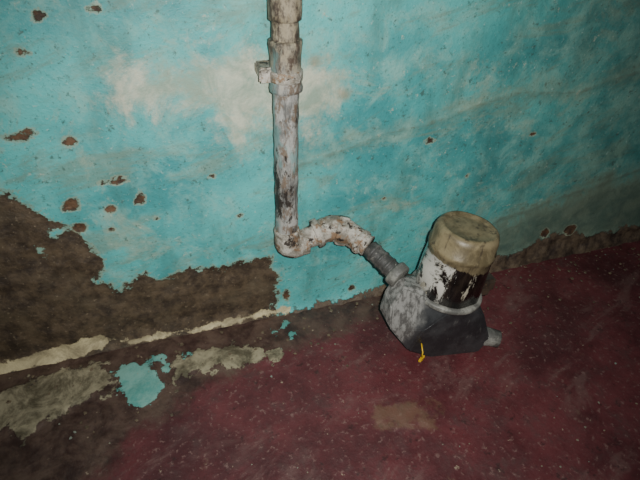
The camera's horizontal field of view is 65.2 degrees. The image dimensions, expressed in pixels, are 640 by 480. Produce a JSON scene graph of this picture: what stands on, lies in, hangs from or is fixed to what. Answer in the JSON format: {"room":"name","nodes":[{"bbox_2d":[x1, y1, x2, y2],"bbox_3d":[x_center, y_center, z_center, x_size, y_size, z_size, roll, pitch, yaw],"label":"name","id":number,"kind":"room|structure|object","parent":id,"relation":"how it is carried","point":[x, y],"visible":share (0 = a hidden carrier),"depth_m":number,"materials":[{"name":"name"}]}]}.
{"room":"abandoned utility room","nodes":[
{"label":"abandoned utility room","id":0,"kind":"room"},
{"bbox_2d":[0,0,639,373],"bbox_3d":[0.440,-0.875,0.686,5.500,2.450,0.028,-10,39,-16],"label":"wall","id":1,"kind":"structure","parent":0,"point":[137,178],"depth_m":1.04,"materials":[{"name":"paint"}]},
{"bbox_2d":[254,0,374,257],"bbox_3d":[0.025,-0.668,0.613,0.249,1.743,0.093,0,37,-3],"label":"pipe","id":2,"kind":"object","parent":1,"relation":"attached to","point":[283,72],"visible":0.99,"depth_m":0.93,"materials":[{"name":"white metal"}]},
{"bbox_2d":[267,0,302,23],"bbox_3d":[-0.056,-0.399,0.792,0.057,0.094,0.057,-10,39,-16],"label":"socket","id":3,"kind":"object","parent":2,"relation":"attached to","point":[279,11],"depth_m":0.79,"materials":[{"name":"white paint"}]},
{"bbox_2d":[0,240,639,479],"bbox_3d":[0.838,0.900,0.389,5.500,0.007,2.828,-10,39,-16],"label":"floor","id":4,"kind":"structure","parent":0,"point":[305,416],"depth_m":1.08,"materials":[{"name":"paint"}]},
{"bbox_2d":[6,247,639,472],"bbox_3d":[0.282,0.357,1.074,2.191,0.003,0.736,-10,39,-16],"label":"paint","id":5,"kind":"object","parent":4,"relation":"on","point":[575,264],"visible":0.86,"depth_m":1.18,"materials":[{"name":"paint"}]},
{"bbox_2d":[363,211,501,361],"bbox_3d":[0.269,0.103,1.117,0.322,0.354,0.190,-10,39,-16],"label":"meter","id":6,"kind":"object","parent":4,"relation":"on","point":[435,309],"visible":1,"depth_m":1.05,"materials":[{"name":"paint"}]}
]}

